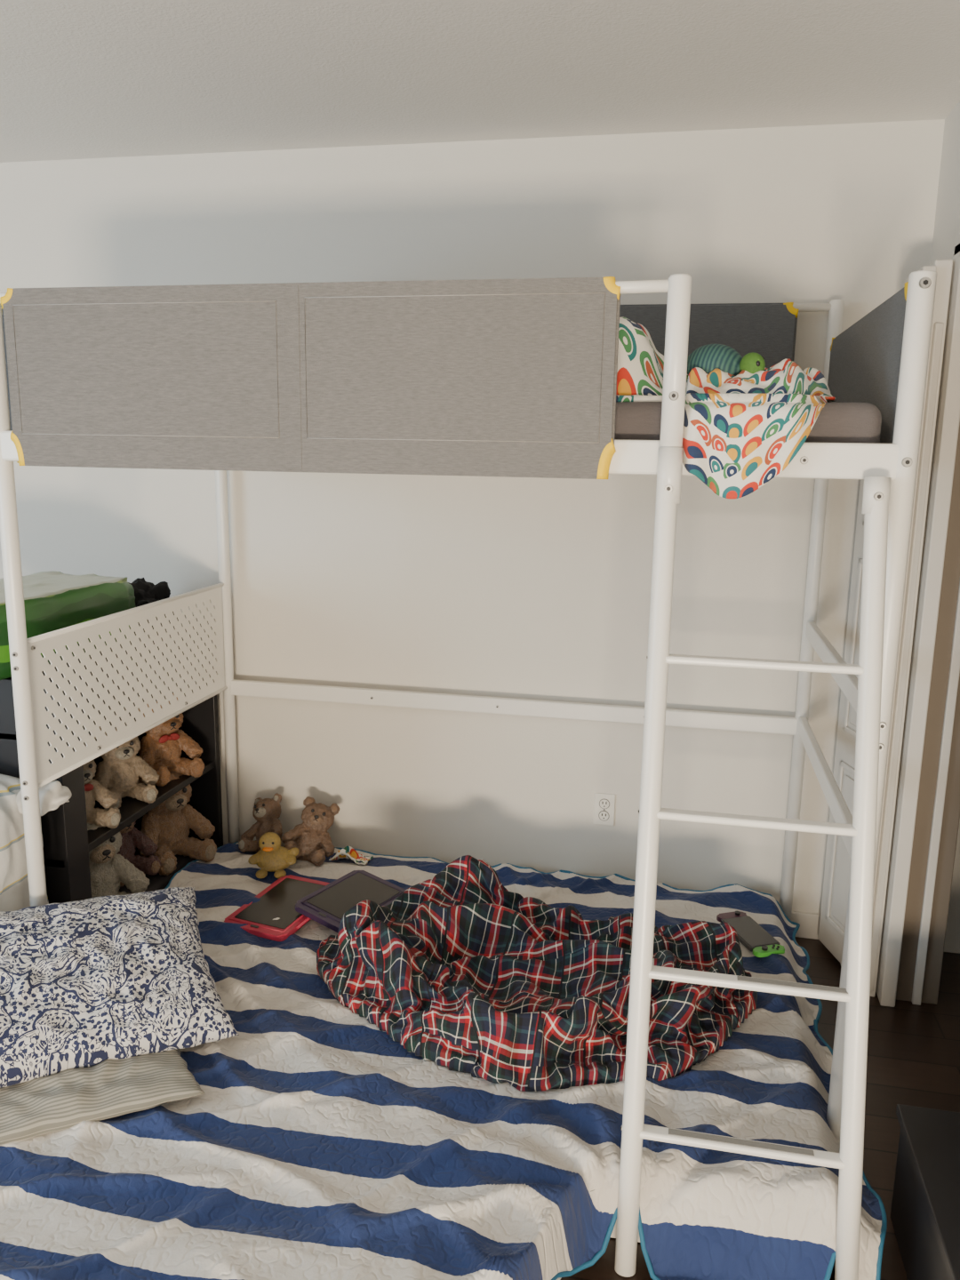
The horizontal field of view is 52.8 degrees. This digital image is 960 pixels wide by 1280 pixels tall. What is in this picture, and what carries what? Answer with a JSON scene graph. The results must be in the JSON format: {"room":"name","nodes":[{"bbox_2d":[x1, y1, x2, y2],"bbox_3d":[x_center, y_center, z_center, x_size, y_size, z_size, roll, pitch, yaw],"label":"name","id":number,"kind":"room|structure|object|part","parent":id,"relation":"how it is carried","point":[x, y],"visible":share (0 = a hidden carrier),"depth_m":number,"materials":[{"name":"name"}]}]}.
{"room":"bedroom","nodes":[
{"label":"bedroom","id":0,"kind":"room"},
{"bbox_2d":[0,119,959,953],"bbox_3d":[-0.101,-0.327,3.382,6.800,2.584,0.120,3,12,11],"label":"wall","id":1,"kind":"structure","parent":0,"point":[502,587],"depth_m":3.29,"materials":[{"name":"paint"}]},
{"bbox_2d":[593,792,615,825],"bbox_3d":[0.435,0.594,3.383,0.072,0.116,0.012,3,12,11],"label":"wall outlet","id":2,"kind":"object","parent":1,"relation":"attached to","point":[604,804],"visible":1,"depth_m":3.38,"materials":[{"name":"plastic"}]},
{"bbox_2d":[599,811,608,820],"bbox_3d":[0.434,0.616,3.385,0.033,0.033,0.004,3,12,11],"label":"receptacle","id":3,"kind":"object","parent":2,"relation":"attached to","point":[603,815],"depth_m":3.38,"materials":[{"name":"plastic"}]},
{"bbox_2d":[600,799,608,808],"bbox_3d":[0.435,0.573,3.376,0.033,0.033,0.004,3,12,11],"label":"receptacle","id":4,"kind":"object","parent":2,"relation":"attached to","point":[604,803],"depth_m":3.37,"materials":[{"name":"plastic"}]},
{"bbox_2d":[791,911,820,939],"bbox_3d":[-1.083,0.855,3.750,4.863,0.090,0.014,3,12,11],"label":"baseboard","id":5,"kind":"structure","parent":1,"relation":"attached to","point":[809,923],"depth_m":3.31,"materials":[{"name":"paint"}]},
{"bbox_2d":[0,0,959,162],"bbox_3d":[-0.658,-1.097,0.342,6.800,0.100,5.898,3,12,11],"label":"ceiling","id":6,"kind":"structure","parent":0,"point":[80,79],"depth_m":2.47,"materials":[{"name":"white paint"}]},
{"bbox_2d":[560,936,959,1279],"bbox_3d":[-0.704,1.536,0.859,6.800,0.100,5.878,3,12,11],"label":"floor","id":7,"kind":"structure","parent":0,"point":[913,1059],"depth_m":2.62,"materials":[{"name":"brown wood"}]},
{"bbox_2d":[0,773,48,911],"bbox_3d":[-1.663,0.716,2.645,0.944,0.774,0.352,3,12,11],"label":"duvet","id":8,"kind":"object","parent":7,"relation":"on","point":[14,892],"visible":0.27,"depth_m":2.52,"materials":[{"name":"fabric"}]},
{"bbox_2d":[16,780,71,815],"bbox_3d":[-1.163,0.407,2.580,0.124,0.092,0.162,3,12,11],"label":"folded towel","id":9,"kind":"object","parent":8,"relation":"on","point":[52,795],"visible":0.6,"depth_m":2.55,"materials":[{"name":"white fabric"}]},
{"bbox_2d":[0,615,223,903],"bbox_3d":[-1.242,0.491,3.185,0.370,1.020,0.930,3,12,11],"label":"bookcase","id":10,"kind":"object","parent":7,"relation":"on","point":[68,842],"visible":0.11,"depth_m":2.81,"materials":[{"name":"black wood"}]},
{"bbox_2d":[0,570,135,679],"bbox_3d":[-1.328,-0.055,2.778,0.366,0.206,0.633,4,12,15],"label":"package","id":11,"kind":"object","parent":10,"relation":"on","point":[53,600],"visible":0.55,"depth_m":2.76},
{"bbox_2d":[82,742,120,828],"bbox_3d":[-1.205,0.448,2.909,0.178,0.258,0.216,9,14,35],"label":"teddy bear","id":12,"kind":"object","parent":10,"relation":"on","point":[93,790],"visible":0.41,"depth_m":2.93},
{"bbox_3d":[-1.242,0.177,3.123,0.360,0.020,0.930,3,12,11],"label":"shelf","id":13,"kind":"part","parent":10,"relation":"part of","materials":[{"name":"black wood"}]},
{"bbox_2d":[87,806,149,897],"bbox_3d":[-1.169,0.700,2.966,0.237,0.343,0.287,11,15,42],"label":"teddy bear","id":14,"kind":"object","parent":10,"relation":"on","point":[108,868],"visible":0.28,"depth_m":2.98},
{"bbox_2d":[94,726,159,807],"bbox_3d":[-1.162,0.402,3.143,0.216,0.258,0.178,-8,14,-38],"label":"teddy bear","id":15,"kind":"object","parent":10,"relation":"on","point":[120,769],"visible":0.73,"depth_m":3.13},
{"bbox_3d":[-1.248,0.532,3.194,0.360,0.025,0.930,3,12,11],"label":"shelf","id":16,"kind":"part","parent":10,"relation":"part of","materials":[{"name":"black wood"}]},
{"bbox_2d":[116,820,160,887],"bbox_3d":[-1.194,0.656,3.217,0.192,0.278,0.233,9,14,36],"label":"teddy bear","id":17,"kind":"object","parent":10,"relation":"on","point":[132,837],"visible":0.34,"depth_m":3.24},
{"bbox_2d":[128,577,178,632],"bbox_3d":[-1.158,-0.125,3.241,0.294,0.167,0.347,0,11,-6],"label":"cloth","id":18,"kind":"object","parent":10,"relation":"on","point":[145,592],"visible":0.14,"depth_m":3.21,"materials":[{"name":"black fabric"}]},
{"bbox_2d":[137,693,204,786],"bbox_3d":[-1.095,0.341,3.379,0.199,0.288,0.241,11,15,42],"label":"teddy bear","id":19,"kind":"object","parent":10,"relation":"on","point":[162,747],"visible":0.66,"depth_m":3.37},
{"bbox_2d":[137,771,216,875],"bbox_3d":[-1.080,0.616,3.394,0.237,0.343,0.287,11,15,42],"label":"teddy bear","id":20,"kind":"object","parent":10,"relation":"on","point":[169,823],"visible":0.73,"depth_m":3.39},
{"bbox_2d":[0,270,936,1279],"bbox_3d":[-0.078,0.094,2.573,2.045,2.085,1.508,3,12,11],"label":"bunk bed","id":21,"kind":"object","parent":7,"relation":"on","point":[516,377],"visible":0.99,"depth_m":2.06,"materials":[{"name":"metal"}]},
{"bbox_3d":[-1.138,0.168,2.408,0.041,1.961,0.041,3,12,11],"label":"post","id":22,"kind":"part","parent":21,"relation":"part of","materials":[{"name":"white metal"}]},
{"bbox_3d":[-1.026,0.089,2.951,0.003,0.377,1.058,3,12,11],"label":"foot panel","id":23,"kind":"part","parent":21,"relation":"part of","materials":[{"name":"white metal"}]},
{"bbox_3d":[-0.913,-0.102,3.471,0.041,2.081,0.041,3,12,11],"label":"post","id":24,"kind":"part","parent":21,"relation":"part of","materials":[{"name":"white metal"}]},
{"bbox_3d":[-0.148,-0.404,2.089,2.000,0.070,0.036,3,12,11],"label":"rail","id":25,"kind":"part","parent":21,"relation":"part of","materials":[{"name":"white metal"}]},
{"bbox_3d":[0.062,0.226,3.332,2.000,0.056,0.026,3,12,11],"label":"rail","id":26,"kind":"part","parent":21,"relation":"part of","materials":[{"name":"white metal"}]},
{"bbox_3d":[0.336,0.475,1.954,0.046,1.594,0.341,3,12,11],"label":"ladder rail","id":27,"kind":"part","parent":21,"relation":"part of","materials":[{"name":"white metal"}]},
{"bbox_3d":[0.385,-0.507,1.914,0.045,0.408,0.045,3,12,11],"label":"ladder post","id":28,"kind":"part","parent":21,"relation":"part of","materials":[{"name":"white metal"}]},
{"bbox_2d":[614,401,881,443],"bbox_3d":[-0.035,-0.556,2.615,1.924,0.139,1.056,3,12,11],"label":"mattress","id":29,"kind":"object","parent":21,"relation":"on","point":[836,422],"visible":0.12,"depth_m":1.94,"materials":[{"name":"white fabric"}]},
{"bbox_2d":[616,316,835,499],"bbox_3d":[0.536,-0.526,2.184,0.493,0.380,0.638,3,12,11],"label":"patterned blanket","id":30,"kind":"object","parent":29,"relation":"on","point":[743,430],"visible":0.88,"depth_m":1.91,"materials":[{"name":"fabric"}]},
{"bbox_2d":[686,344,765,380],"bbox_3d":[0.509,-0.573,2.045,0.195,0.103,0.131,8,13,33],"label":"turtle","id":31,"kind":"object","parent":30,"relation":"on","point":[708,357],"visible":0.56,"depth_m":2.00,"materials":[{"name":"green fabric"}]},
{"bbox_3d":[1.047,0.008,3.084,0.041,2.081,0.041,3,12,11],"label":"post","id":32,"kind":"part","parent":21,"relation":"part of","materials":[{"name":"white metal"}]},
{"bbox_3d":[0.930,0.374,2.599,0.024,0.052,1.118,3,12,11],"label":"rail","id":33,"kind":"part","parent":21,"relation":"part of","materials":[{"name":"white metal"}]},
{"bbox_3d":[0.935,0.068,2.538,0.024,0.052,1.118,3,12,11],"label":"rail","id":34,"kind":"part","parent":21,"relation":"part of","materials":[{"name":"white metal"}]},
{"bbox_3d":[0.740,0.497,1.874,0.043,1.594,0.342,2,11,6],"label":"ladder rail","id":35,"kind":"part","parent":21,"relation":"part of","materials":[{"name":"white metal"}]},
{"bbox_3d":[0.822,0.272,2.020,0.049,1.973,0.049,3,12,11],"label":"post","id":36,"kind":"part","parent":21,"relation":"part of","materials":[{"name":"white metal"}]},
{"bbox_2d":[556,1189,639,1279],"bbox_3d":[-0.152,1.089,2.506,1.905,0.143,1.935,3,12,11],"label":"mattress","id":37,"kind":"object","parent":7,"relation":"on","point":[613,1234],"visible":0.08,"depth_m":2.03,"materials":[{"name":"white fabric"}]},
{"bbox_2d":[0,841,887,1279],"bbox_3d":[-0.149,1.108,2.414,2.103,0.309,2.136,3,12,11],"label":"quilt","id":38,"kind":"object","parent":37,"relation":"on","point":[315,1146],"visible":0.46,"depth_m":2.01,"materials":[{"name":"fabric"}]},
{"bbox_2d":[0,1048,204,1144],"bbox_3d":[-1.129,0.988,2.193,0.900,0.091,0.510,-4,12,-25],"label":"pillow","id":39,"kind":"object","parent":38,"relation":"on","point":[110,1088],"visible":0.42,"depth_m":2.11,"materials":[{"name":"fabric"}]},
{"bbox_2d":[0,887,239,1087],"bbox_3d":[-1.036,0.824,2.314,0.810,0.276,0.467,-5,13,-28],"label":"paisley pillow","id":40,"kind":"object","parent":39,"relation":"on","point":[89,982],"visible":1,"depth_m":2.29,"materials":[{"name":"fabric"}]},
{"bbox_2d":[238,792,282,852],"bbox_3d":[-0.778,0.671,3.497,0.168,0.196,0.195,4,12,16],"label":"teddy bear","id":41,"kind":"object","parent":38,"relation":"on","point":[267,812],"visible":0.71,"depth_m":3.50},
{"bbox_2d":[248,832,298,879],"bbox_3d":[-0.700,0.721,3.279,0.165,0.143,0.129,1,11,-1],"label":"duck","id":42,"kind":"object","parent":38,"relation":"on","point":[272,857],"visible":1,"depth_m":3.26},
{"bbox_2d":[224,874,329,941],"bbox_3d":[-0.615,0.841,3.054,0.244,0.050,0.331,6,12,25],"label":"tablet","id":43,"kind":"object","parent":38,"relation":"on","point":[279,900],"visible":0.68,"depth_m":3.01,"materials":[{"name":"pink plastic"}]},
{"bbox_2d":[295,870,405,933],"bbox_3d":[-0.398,0.817,3.035,0.234,0.049,0.301,9,14,35],"label":"tablet","id":44,"kind":"object","parent":43,"relation":"on","point":[325,906],"visible":0.62,"depth_m":3.04,"materials":[{"name":"purple plastic"}]},
{"bbox_2d":[281,796,339,865],"bbox_3d":[-0.604,0.687,3.430,0.186,0.214,0.210,1,11,2],"label":"teddy bear","id":45,"kind":"object","parent":38,"relation":"on","point":[312,839],"visible":0.94,"depth_m":3.42},
{"bbox_2d":[328,845,373,864],"bbox_3d":[-0.456,0.754,3.417,0.136,0.061,0.096,3,12,11],"label":"cloth","id":46,"kind":"object","parent":38,"relation":"on","point":[348,852],"visible":1,"depth_m":3.40,"materials":[{"name":"fabric"}]},
{"bbox_2d":[316,853,757,1092],"bbox_3d":[0.134,0.838,2.659,1.097,0.221,0.901,10,14,37],"label":"plaid blanket","id":47,"kind":"object","parent":38,"relation":"on","point":[470,973],"visible":0.92,"depth_m":2.52,"materials":[{"name":"multicoloured fabric"}]},
{"bbox_2d":[716,911,784,957],"bbox_3d":[0.821,0.889,2.942,0.100,0.021,0.244,-2,13,-16],"label":"game console","id":48,"kind":"object","parent":38,"relation":"on","point":[748,932],"visible":0.87,"depth_m":2.91,"materials":[{"name":"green plastic"}]},
{"bbox_2d":[890,1104,959,1279],"bbox_3d":[1.081,1.201,1.738,0.520,0.270,0.650,3,12,11],"label":"table","id":49,"kind":"object","parent":7,"relation":"on","point":[925,1210],"visible":1,"depth_m":1.92,"materials":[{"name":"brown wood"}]},
{"bbox_2d":[929,101,959,265],"bbox_3d":[0.815,0.314,0.250,0.150,2.584,5.778,3,12,11],"label":"wall","id":50,"kind":"structure","parent":0,"point":[947,223],"depth_m":2.71,"materials":[{"name":"paint"}]},
{"bbox_2d":[825,760,843,917],"bbox_3d":[1.153,0.656,3.144,0.008,0.550,0.018,0,11,-6],"label":"trim","id":51,"kind":"structure","parent":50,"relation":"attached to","point":[841,769],"depth_m":3.15,"materials":[{"name":"paint"}]},
{"bbox_2d":[825,915,844,937],"bbox_3d":[1.160,0.938,3.092,0.008,0.018,0.230,0,11,-6],"label":"trim","id":52,"kind":"structure","parent":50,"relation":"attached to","point":[828,919],"depth_m":3.13,"materials":[{"name":"paint"}]},
{"bbox_2d":[840,760,854,775],"bbox_3d":[1.169,0.416,2.988,0.008,0.018,0.230,0,11,-6],"label":"trim","id":53,"kind":"structure","parent":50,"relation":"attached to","point":[844,764],"depth_m":3.05,"materials":[{"name":"paint"}]},
{"bbox_2d":[842,726,855,737],"bbox_3d":[1.171,0.301,2.965,0.008,0.018,0.230,0,11,-6],"label":"trim","id":54,"kind":"structure","parent":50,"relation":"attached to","point":[846,729],"depth_m":3.03,"materials":[{"name":"paint"}]},
{"bbox_2d":[842,558,862,728],"bbox_3d":[1.163,0.019,3.016,0.008,0.550,0.018,0,11,-6],"label":"trim","id":55,"kind":"structure","parent":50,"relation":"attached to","point":[860,566],"depth_m":3.00,"materials":[{"name":"paint"}]},
{"bbox_2d":[818,322,943,991],"bbox_3d":[1.190,0.084,2.924,0.024,1.960,0.330,0,11,-6],"label":"leaf","id":56,"kind":"object","parent":50,"relation":"attached to","point":[829,937],"visible":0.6,"depth_m":2.84,"materials":[{"name":"paint"}]},
{"bbox_2d":[840,265,936,966],"bbox_3d":[1.184,0.033,2.844,0.035,2.108,0.220,3,12,11],"label":"slab","id":57,"kind":"object","parent":56,"relation":"attached to","point":[925,268],"visible":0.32,"depth_m":2.54,"materials":[{"name":"paint"}]},
{"bbox_2d":[831,775,854,927],"bbox_3d":[1.165,0.677,3.040,0.008,0.480,0.160,0,11,-6],"label":"panel field","id":58,"kind":"object","parent":57,"relation":"attached to","point":[841,884],"visible":0.49,"depth_m":3.08,"materials":[{"name":"paint"}]},
{"bbox_2d":[849,600,861,726],"bbox_3d":[1.175,0.040,2.913,0.008,0.480,0.160,0,11,-6],"label":"panel field","id":59,"kind":"object","parent":57,"relation":"attached to","point":[852,714],"visible":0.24,"depth_m":2.99,"materials":[{"name":"paint"}]},
{"bbox_2d":[869,259,952,996],"bbox_3d":[1.210,0.043,2.773,0.045,2.140,0.030,3,12,11],"label":"slab edge","id":60,"kind":"object","parent":57,"relation":"attached to","point":[944,267],"visible":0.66,"depth_m":2.67,"materials":[{"name":"paint"}]},
{"bbox_2d":[875,244,959,1007],"bbox_3d":[1.319,0.024,2.726,0.172,2.200,0.080,3,12,11],"label":"door frame","id":61,"kind":"structure","parent":50,"relation":"attached to","point":[948,420],"depth_m":2.77,"materials":[{"name":"paint"}]},
{"bbox_2d":[911,580,959,1005],"bbox_3d":[1.341,0.035,2.721,0.025,2.180,0.015,3,12,11],"label":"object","id":62,"kind":"object","parent":50,"relation":"attached to","point":[955,660],"visible":1,"depth_m":2.80,"materials":[{"name":"paint"}]},
{"bbox_2d":[953,231,959,255],"bbox_3d":[1.222,-0.928,1.966,0.172,0.060,1.210,3,12,11],"label":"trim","id":63,"kind":"structure","parent":50,"relation":"attached to","point":[957,238],"depth_m":2.54,"materials":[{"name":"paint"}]}
]}

